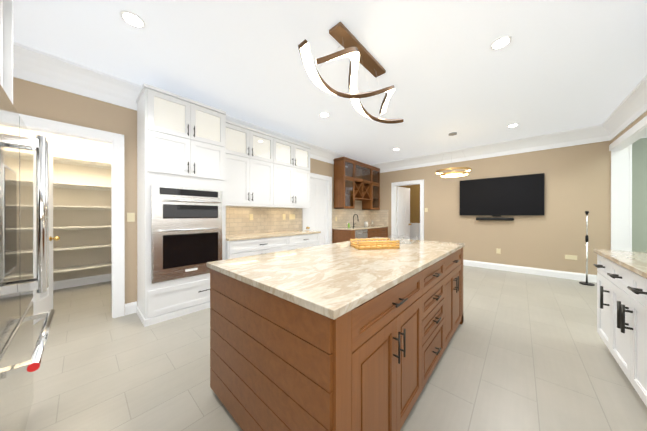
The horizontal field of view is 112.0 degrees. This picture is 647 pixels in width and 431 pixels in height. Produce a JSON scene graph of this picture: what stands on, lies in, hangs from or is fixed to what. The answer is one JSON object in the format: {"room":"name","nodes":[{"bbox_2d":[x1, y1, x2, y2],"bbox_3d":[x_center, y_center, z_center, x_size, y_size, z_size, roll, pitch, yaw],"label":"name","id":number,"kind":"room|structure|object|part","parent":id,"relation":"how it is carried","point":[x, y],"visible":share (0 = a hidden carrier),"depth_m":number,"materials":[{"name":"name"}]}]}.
{"room":"kitchen","nodes":[
{"label":"kitchen","id":0,"kind":"room"},
{"bbox_2d":[29,130,111,281],"bbox_3d":[-2.872,-0.198,2.504,0.004,2.900,2.190,0,0,42],"label":"wall","id":1,"kind":"structure","parent":0,"point":[67,146],"depth_m":2.54,"materials":[{"name":"paint"}]},
{"bbox_2d":[53,155,111,272],"bbox_3d":[-4.229,0.000,3.728,0.358,1.900,1.946,0,0,42],"label":"shelf unit","id":2,"kind":"object","parent":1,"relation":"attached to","point":[77,161],"visible":0.21,"depth_m":3.65,"materials":[{"name":"white wood"}]},
{"bbox_2d":[13,77,361,317],"bbox_3d":[-0.981,-0.201,4.509,0.122,2.900,7.700,0,0,42],"label":"wall","id":3,"kind":"structure","parent":0,"point":[33,99],"depth_m":2.66,"materials":[{"name":"beige paint"}]},
{"bbox_2d":[31,137,59,324],"bbox_3d":[-3.350,0.177,2.526,0.198,2.140,0.730,0,0,-32],"label":"pantry door","id":4,"kind":"structure","parent":3,"relation":"in","point":[42,302],"depth_m":2.75,"materials":[{"name":"white wood"}]},
{"bbox_2d":[19,114,124,317],"bbox_3d":[-2.808,0.124,2.372,0.028,2.255,0.950,0,0,42],"label":"door frame","id":5,"kind":"structure","parent":3,"relation":"attached to","point":[119,231],"depth_m":2.67,"materials":[{"name":"white wood"}]},
{"bbox_2d":[127,213,134,221],"bbox_3d":[-2.451,0.022,2.778,0.013,0.115,0.075,0,0,42],"label":"outlet","id":6,"kind":"object","parent":3,"relation":"attached to","point":[130,217],"depth_m":2.78,"materials":[{"name":"beige plastic"}]},
{"bbox_2d":[13,42,371,165],"bbox_3d":[-0.890,-1.506,4.425,0.125,0.290,7.460,0,0,42],"label":"crown molding","id":7,"kind":"structure","parent":3,"relation":"attached to","point":[30,64],"depth_m":2.45,"materials":[{"name":"white wood"}]},
{"bbox_2d":[226,120,277,207],"bbox_3d":[-1.334,-0.820,3.748,0.367,1.261,0.992,0,0,42],"label":"upper cabinet","id":8,"kind":"object","parent":3,"relation":"attached to","point":[265,170],"depth_m":3.61,"materials":[{"name":"white wood"}]},
{"bbox_2d":[289,214,294,219],"bbox_3d":[-0.675,0.029,4.731,0.014,0.115,0.160,0,0,42],"label":"outlet","id":9,"kind":"object","parent":3,"relation":"attached to","point":[291,216],"depth_m":4.71,"materials":[{"name":"beige plastic"}]},
{"bbox_2d":[278,137,309,207],"bbox_3d":[-0.749,-0.821,4.397,0.367,1.261,0.992,0,0,42],"label":"upper cabinet","id":10,"kind":"object","parent":3,"relation":"attached to","point":[293,157],"depth_m":4.30,"materials":[{"name":"white wood"}]},
{"bbox_2d":[226,206,387,234],"bbox_3d":[0.112,0.072,5.161,0.630,0.507,5.028,0,0,42],"label":"backsplash","id":11,"kind":"structure","parent":3,"relation":"attached to","point":[238,221],"depth_m":4.47,"materials":[{"name":"tile"}]},
{"bbox_2d":[306,178,326,244],"bbox_3d":[-0.180,0.173,5.383,0.198,2.140,0.800,0,0,42],"label":"door","id":12,"kind":"structure","parent":3,"relation":"in","point":[316,215],"depth_m":5.43,"materials":[{"name":"white wood"}]},
{"bbox_2d":[303,173,330,243],"bbox_3d":[-0.132,0.120,5.340,0.028,2.255,1.020,0,0,42],"label":"door frame","id":13,"kind":"structure","parent":3,"relation":"attached to","point":[311,175],"depth_m":5.61,"materials":[{"name":"white wood"}]},
{"bbox_2d":[345,181,364,200],"bbox_3d":[0.862,-0.736,6.206,0.316,0.476,0.488,0,0,42],"label":"wine rack","id":14,"kind":"object","parent":3,"relation":"attached to","point":[354,190],"depth_m":6.08,"materials":[{"name":"brown wood"}]},
{"bbox_2d":[361,181,372,200],"bbox_3d":[1.176,-0.736,6.554,0.316,0.476,0.488,0,0,42],"label":"wine rack","id":15,"kind":"object","parent":3,"relation":"attached to","point":[368,184],"depth_m":6.61,"materials":[{"name":"brown wood"}]},
{"bbox_2d":[13,0,646,163],"bbox_3d":[1.846,-1.699,3.229,10.550,0.100,9.850,0,0,42],"label":"ceiling","id":16,"kind":"structure","parent":0,"point":[553,66],"depth_m":2.30,"materials":[{"name":"white paint"}]},
{"bbox_2d":[119,10,145,28],"bbox_3d":[-1.601,-1.644,1.833,0.168,0.006,0.168,0,0,15],"label":"recessed light","id":17,"kind":"object","parent":16,"relation":"in","point":[132,19],"depth_m":1.83,"materials":[{"name":"white"}]},
{"bbox_2d":[319,112,329,116],"bbox_3d":[0.016,-1.647,3.567,0.168,0.006,0.168,0,0,33],"label":"recessed light","id":18,"kind":"object","parent":16,"relation":"in","point":[324,114],"depth_m":3.55,"materials":[{"name":"white plastic"}]},
{"bbox_2d":[298,21,403,123],"bbox_3d":[0.376,-1.377,2.205,0.501,0.540,1.510,0,0,42],"label":"pendant chandelier","id":19,"kind":"object","parent":16,"relation":"hanging from","point":[355,51],"visible":1,"depth_m":2.09,"materials":[{"name":"brown metal"}]},
{"bbox_2d":[435,132,470,177],"bbox_3d":[2.600,-1.229,4.388,0.624,0.842,0.624,0,0,42],"label":"ring pendant light","id":20,"kind":"object","parent":16,"relation":"hanging from","point":[455,172],"visible":1,"depth_m":4.32,"materials":[{"name":"gold metal"}]},
{"bbox_2d":[490,36,512,49],"bbox_3d":[1.693,-1.644,2.082,0.168,0.006,0.168,0,0,33],"label":"recessed light","id":21,"kind":"object","parent":16,"relation":"in","point":[501,42],"depth_m":2.07,"materials":[{"name":"white plastic"}]},
{"bbox_2d":[25,265,646,430],"bbox_3d":[1.846,1.301,3.234,10.550,0.100,9.850,0,0,42],"label":"floor","id":22,"kind":"structure","parent":0,"point":[526,352],"depth_m":1.76,"materials":[{"name":"tile"}]},
{"bbox_2d":[0,0,12,103],"bbox_3d":[-1.828,-0.123,0.770,1.030,2.755,0.767,0,0,42],"label":"enclosure","id":23,"kind":"object","parent":22,"relation":"on","point":[6,45],"visible":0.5,"depth_m":1.33,"materials":[{"name":"white wood"}]},
{"bbox_2d":[0,85,54,430],"bbox_3d":[-1.768,0.359,0.837,0.910,1.790,0.892,0,0,42],"label":"refrigerator","id":24,"kind":"object","parent":22,"relation":"on","point":[20,360],"visible":1,"depth_m":1.07,"materials":[{"name":"silver metal"}]},
{"bbox_2d":[53,273,111,289],"bbox_3d":[-4.368,1.180,3.834,0.016,0.140,1.920,0,0,42],"label":"baseboard","id":25,"kind":"structure","parent":22,"relation":"on","point":[62,284],"depth_m":3.88,"materials":[{"name":"white wood"}]},
{"bbox_2d":[136,83,226,326],"bbox_3d":[-1.898,-0.116,2.962,0.584,2.735,0.925,0,0,42],"label":"tall cabinet","id":26,"kind":"object","parent":22,"relation":"on","point":[188,158],"depth_m":2.70,"materials":[{"name":"white wood"}]},
{"bbox_2d":[151,185,221,282],"bbox_3d":[-1.678,0.217,2.775,0.106,1.130,0.800,0,0,42],"label":"wall oven","id":27,"kind":"object","parent":26,"relation":"in","point":[186,232],"visible":0.98,"depth_m":2.71,"materials":[{"name":"silver metal"}]},
{"bbox_3d":[-1.716,-1.213,2.806,0.001,0.350,0.750,0,0,42],"label":"tall oven cabinet panel","id":28,"kind":"part","parent":26,"relation":"part of","materials":[{"name":"white wood"}]},
{"bbox_2d":[226,235,293,258],"bbox_3d":[-1.190,0.808,3.723,0.617,0.884,1.147,0,0,42],"label":"base cabinet","id":29,"kind":"object","parent":22,"relation":"on","point":[241,248],"depth_m":3.44,"materials":[{"name":"white wood"}]},
{"bbox_2d":[226,230,320,240],"bbox_3d":[-0.929,0.345,4.006,0.627,0.035,1.918,0,0,42],"label":"countertop","id":30,"kind":"structure","parent":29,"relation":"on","point":[234,237],"depth_m":3.77,"materials":[{"name":"stone"}]},
{"bbox_2d":[294,233,319,248],"bbox_3d":[-0.595,0.807,4.384,0.617,0.884,0.870,0,0,42],"label":"base cabinet","id":31,"kind":"object","parent":22,"relation":"on","point":[306,240],"depth_m":4.22,"materials":[{"name":"white wood"}]},
{"bbox_2d":[210,248,462,430],"bbox_3d":[0.438,0.810,2.042,1.162,0.885,2.408,0,0,42],"label":"kitchen island","id":32,"kind":"object","parent":22,"relation":"on","point":[277,363],"visible":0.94,"depth_m":1.10,"materials":[{"name":"brown wood"}]},
{"bbox_2d":[207,237,464,319],"bbox_3d":[0.422,0.348,2.060,1.165,0.035,2.440,0,0,42],"label":"island countertop","id":33,"kind":"structure","parent":32,"relation":"on","point":[333,281],"depth_m":1.32,"materials":[{"name":"stone"}]},
{"bbox_2d":[350,238,399,249],"bbox_3d":[0.523,0.287,2.251,0.436,0.085,0.256,0,0,-12],"label":"bamboo tray","id":34,"kind":"object","parent":33,"relation":"on","point":[372,244],"visible":1,"depth_m":2.15,"materials":[{"name":"yellow wood"}]},
{"bbox_2d":[389,235,417,243],"bbox_3d":[0.958,0.284,2.613,0.324,0.088,0.324,0,0,42],"label":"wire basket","id":35,"kind":"object","parent":33,"relation":"on","point":[405,242],"visible":0.92,"depth_m":2.54,"materials":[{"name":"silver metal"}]},
{"bbox_2d":[333,229,368,242],"bbox_3d":[0.716,0.805,5.828,0.607,0.884,0.751,0,0,42],"label":"base cabinet","id":36,"kind":"object","parent":22,"relation":"on","point":[342,235],"depth_m":5.58,"materials":[{"name":"brown wood"}]},
{"bbox_2d":[332,225,387,229],"bbox_3d":[1.126,0.341,6.276,0.616,0.036,2.006,0,0,42],"label":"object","id":37,"kind":"object","parent":36,"relation":"on","point":[358,227],"visible":0.94,"depth_m":5.90,"materials":[{"name":"stone"}]},
{"bbox_2d":[369,228,380,237],"bbox_3d":[1.172,0.804,6.333,0.607,0.884,0.609,0,0,42],"label":"base cabinet","id":38,"kind":"object","parent":22,"relation":"on","point":[373,232],"depth_m":6.23,"materials":[{"name":"brown wood"}]},
{"bbox_2d":[381,227,387,237],"bbox_3d":[1.585,0.803,6.792,0.607,0.884,0.626,0,0,42],"label":"base cabinet","id":39,"kind":"object","parent":22,"relation":"on","point":[384,230],"depth_m":6.66,"materials":[{"name":"brown wood"}]},
{"bbox_2d":[579,211,594,285],"bbox_3d":[4.782,0.585,3.958,0.180,1.330,0.180,0,0,42],"label":"pole stand","id":40,"kind":"object","parent":22,"relation":"on","point":[587,240],"visible":1,"depth_m":3.95,"materials":[{"name":"black plastic"}]},
{"bbox_2d":[593,254,604,342],"bbox_3d":[2.765,0.811,1.738,0.657,0.884,0.500,0,0,42],"label":"base cabinet","id":41,"kind":"object","parent":22,"relation":"on","point":[600,265],"depth_m":2.04,"materials":[{"name":"white wood"}]},
{"bbox_2d":[605,258,646,406],"bbox_3d":[2.336,0.811,1.263,0.657,0.884,1.019,0,0,42],"label":"base cabinet","id":42,"kind":"object","parent":22,"relation":"on","point":[621,311],"depth_m":1.50,"materials":[{"name":"white wood"}]},
{"bbox_2d":[593,249,646,278],"bbox_3d":[1.449,0.351,0.293,0.677,0.035,4.447,0,0,42],"label":"countertop","id":43,"kind":"structure","parent":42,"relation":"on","point":[634,262],"depth_m":1.68,"materials":[{"name":"stone"}]},
{"bbox_2d":[397,184,419,239],"bbox_3d":[2.512,-0.204,6.546,3.240,2.900,0.004,0,0,42],"label":"wall","id":44,"kind":"structure","parent":0,"point":[415,211],"depth_m":6.39,"materials":[{"name":"yellow paint"}]},
{"bbox_2d":[378,140,610,274],"bbox_3d":[3.425,-0.203,5.639,5.150,2.900,0.122,0,0,42],"label":"wall","id":45,"kind":"structure","parent":0,"point":[577,182],"depth_m":4.61,"materials":[{"name":"beige paint"}]},
{"bbox_2d":[397,187,410,238],"bbox_3d":[2.577,0.170,6.998,0.730,2.140,0.198,0,0,-40],"label":"door","id":46,"kind":"structure","parent":45,"relation":"in","point":[403,212],"depth_m":6.95,"materials":[{"name":"white wood"}]},
{"bbox_2d":[391,179,423,239],"bbox_3d":[2.454,0.118,6.415,0.950,2.255,0.028,0,0,42],"label":"door frame","id":47,"kind":"structure","parent":45,"relation":"attached to","point":[421,182],"depth_m":6.40,"materials":[{"name":"white wood"}]},
{"bbox_2d":[372,124,609,172],"bbox_3d":[3.342,-1.508,5.546,4.910,0.290,0.125,0,0,42],"label":"crown molding","id":48,"kind":"structure","parent":45,"relation":"attached to","point":[585,135],"depth_m":4.86,"materials":[{"name":"white wood"}]},
{"bbox_2d":[476,217,513,220],"bbox_3d":[3.942,0.081,5.034,0.690,0.065,0.084,0,0,42],"label":"soundbar","id":49,"kind":"object","parent":45,"relation":"attached to","point":[501,219],"visible":0.96,"depth_m":4.96,"materials":[{"name":"black plastic"}]},
{"bbox_2d":[460,173,544,216],"bbox_3d":[3.997,-0.424,4.996,1.500,0.895,0.066,0,0,42],"label":"tv","id":50,"kind":"object","parent":45,"relation":"attached to","point":[510,195],"visible":0.98,"depth_m":4.89,"materials":[{"name":"black plastic"}]},
{"bbox_2d":[463,260,596,282],"bbox_3d":[4.009,1.178,5.023,3.215,0.140,0.016,0,0,42],"label":"baseboard","id":51,"kind":"structure","parent":45,"relation":"attached to","point":[520,269],"depth_m":4.61,"materials":[{"name":"white wood"}]},
{"bbox_2d":[565,255,576,259],"bbox_3d":[4.849,0.819,4.271,0.160,0.085,0.006,0,0,42],"label":"outlet","id":52,"kind":"object","parent":45,"relation":"attached to","point":[572,257],"depth_m":4.26,"materials":[{"name":"beige plastic"}]},
{"bbox_2d":[611,111,646,142],"bbox_3d":[2.714,-0.196,1.096,0.120,2.900,7.580,0,0,42],"label":"wall","id":53,"kind":"structure","parent":0,"point":[641,117],"depth_m":3.25,"materials":[{"name":"beige paint"}]},
{"bbox_2d":[602,75,646,139],"bbox_3d":[2.663,-1.501,1.220,0.125,0.290,7.460,0,0,42],"label":"crown molding","id":54,"kind":"structure","parent":53,"relation":"attached to","point":[631,108],"depth_m":3.15,"materials":[{"name":"white wood"}]},
{"bbox_2d":[609,116,646,250],"bbox_3d":[4.240,-0.013,2.796,0.150,2.530,3.010,0,0,42],"label":"door frame","id":55,"kind":"structure","parent":53,"relation":"attached to","point":[620,148],"depth_m":3.84,"materials":[{"name":"white wood"}]},
{"bbox_2d":[632,138,646,251],"bbox_3d":[7.489,-0.200,4.129,2.910,2.900,0.120,0,0,42],"label":"wall","id":56,"kind":"structure","parent":0,"point":[639,195],"depth_m":4.67,"materials":[{"name":"green paint"}]}
]}

